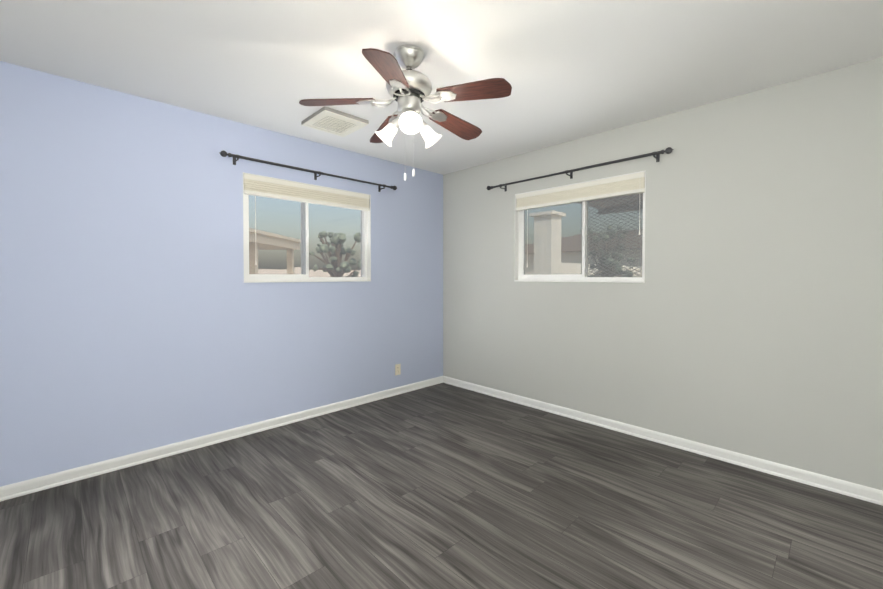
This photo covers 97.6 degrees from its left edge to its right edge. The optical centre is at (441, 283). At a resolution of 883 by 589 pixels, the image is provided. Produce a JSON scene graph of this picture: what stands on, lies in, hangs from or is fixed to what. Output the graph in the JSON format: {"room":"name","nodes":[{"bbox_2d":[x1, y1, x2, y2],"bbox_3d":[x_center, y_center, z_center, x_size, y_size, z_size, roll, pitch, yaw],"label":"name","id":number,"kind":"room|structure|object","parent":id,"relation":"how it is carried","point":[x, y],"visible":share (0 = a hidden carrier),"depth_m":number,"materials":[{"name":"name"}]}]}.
{"room":"empty bedroom","nodes":[
{"label":"empty bedroom","id":0,"kind":"room"},
{"bbox_2d":[0,61,442,486],"bbox_3d":[-1.321,-0.030,3.352,3.900,2.440,0.150,-1,1,-44],"label":"wall","id":1,"kind":"structure","parent":0,"point":[137,314],"depth_m":2.67,"materials":[{"name":"paint"}]},
{"bbox_2d":[0,376,443,501],"bbox_3d":[-1.263,1.153,3.312,3.540,0.076,0.019,-1,1,-44],"label":"baseboard","id":2,"kind":"structure","parent":1,"relation":"attached to","point":[14,490],"depth_m":2.75,"materials":[{"name":"white wood"}]},
{"bbox_2d":[243,172,370,282],"bbox_3d":[-1.174,-0.442,3.480,1.180,0.860,0.162,-1,1,-44],"label":"window","id":3,"kind":"structure","parent":1,"relation":"in","point":[304,194],"depth_m":3.44,"materials":[{"name":"clear glass"}]},
{"bbox_2d":[219,150,396,191],"bbox_3d":[-1.059,-0.950,3.411,1.632,0.068,0.108,-1,1,-44],"label":"curtain rod","id":4,"kind":"object","parent":1,"relation":"attached to","point":[223,153],"visible":1,"depth_m":3.23,"materials":[{"name":"grey metal"}]},
{"bbox_2d":[395,364,400,374],"bbox_3d":[-0.462,0.916,4.097,0.070,0.115,0.007,-1,1,-44],"label":"electrical outlet","id":5,"kind":"object","parent":1,"relation":"attached to","point":[397,369],"visible":1,"depth_m":4.09,"materials":[{"name":"beige plastic"}]},
{"bbox_2d":[0,383,882,588],"bbox_3d":[0.110,1.275,1.907,3.900,0.120,4.250,-1,1,-44],"label":"floor","id":6,"kind":"structure","parent":0,"point":[442,486],"depth_m":2.01,"materials":[{"name":"grey wood"}]},
{"bbox_2d":[0,0,882,174],"bbox_3d":[0.110,-1.284,1.863,3.900,0.120,4.250,-1,1,-44],"label":"ceiling","id":7,"kind":"structure","parent":0,"point":[568,70],"depth_m":2.08,"materials":[{"name":"paint"}]},
{"bbox_2d":[301,106,368,136],"bbox_3d":[-0.817,-1.225,2.964,0.363,0.036,0.372,-1,1,-44],"label":"ceiling vent","id":8,"kind":"object","parent":7,"relation":"in","point":[332,121],"visible":1,"depth_m":2.93,"materials":[{"name":"white plastic"}]},
{"bbox_2d":[299,44,511,179],"bbox_3d":[-0.142,-0.890,2.101,1.037,0.676,1.077,-1,1,-44],"label":"ceiling fan","id":9,"kind":"object","parent":7,"relation":"hanging from","point":[409,89],"visible":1,"depth_m":2.00,"materials":[{"name":"silver metal"}]},
{"bbox_2d":[443,57,882,489],"bbox_3d":[1.505,-0.026,3.140,0.150,2.440,4.100,-1,1,-44],"label":"wall","id":10,"kind":"structure","parent":0,"point":[746,318],"depth_m":2.62,"materials":[{"name":"paint"}]},
{"bbox_2d":[514,170,645,282],"bbox_3d":[1.193,-0.441,3.444,0.162,0.860,1.200,-1,1,-44],"label":"window","id":11,"kind":"structure","parent":10,"relation":"in","point":[623,186],"depth_m":3.35,"materials":[{"name":"clear glass"}]},
{"bbox_2d":[486,147,673,191],"bbox_3d":[1.077,-0.949,3.378,0.108,0.068,1.702,-1,1,-44],"label":"curtain rod","id":12,"kind":"object","parent":10,"relation":"attached to","point":[668,150],"visible":1,"depth_m":3.16,"materials":[{"name":"grey metal"}]},
{"bbox_2d":[578,194,642,214],"bbox_3d":[2.199,-0.872,3.174,0.888,0.270,2.200,-1,1,-44],"label":"awning","id":13,"kind":"object","parent":10,"relation":"attached to","point":[619,204],"depth_m":3.94,"materials":[{"name":"grey"}]},
{"bbox_2d":[444,376,882,505],"bbox_3d":[1.391,1.156,3.155,0.019,0.076,3.950,-1,1,-44],"label":"baseboard","id":14,"kind":"structure","parent":10,"relation":"attached to","point":[828,483],"depth_m":2.71,"materials":[{"name":"white wood"}]},
{"label":"outside","id":15,"kind":"structure","parent":0,"visible":0},
{"bbox_3d":[0.107,1.473,11.653,70.000,0.050,70.000,-1,1,-44],"label":"ground","id":16,"kind":"structure","parent":15,"visible":0},
{"bbox_2d":[249,228,300,273],"bbox_3d":[-6.030,0.306,5.063,5.100,2.510,8.450,0,1,3],"label":"patio","id":17,"kind":"structure","parent":16,"relation":"on","point":[255,253],"depth_m":7.82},
{"bbox_2d":[258,267,360,276],"bbox_3d":[3.156,0.525,5.704,38.320,2.050,29.250,-1,1,-44],"label":"fence","id":18,"kind":"object","parent":16,"relation":"on","point":[275,271],"depth_m":16.62,"materials":[{"name":"beige"}]},
{"bbox_2d":[309,231,360,276],"bbox_3d":[-2.608,0.090,9.755,1.292,2.819,1.285,-1,1,-44],"label":"tree","id":19,"kind":"object","parent":16,"relation":"on","point":[337,260],"depth_m":9.60,"materials":[{"name":"green plant"}]},
{"bbox_2d":[525,210,642,276],"bbox_3d":[8.947,-0.497,13.957,15.080,3.810,18.000,-1,1,-44],"label":"house","id":20,"kind":"structure","parent":16,"relation":"on","point":[552,242],"depth_m":9.96,"materials":[{"name":"beige paint"}]},
{"bbox_2d":[580,225,635,276],"bbox_3d":[3.789,0.116,8.830,1.164,2.807,1.027,-1,1,-44],"label":"tree","id":21,"kind":"object","parent":16,"relation":"on","point":[608,254],"depth_m":8.74,"materials":[{"name":"green plant"}]}
]}

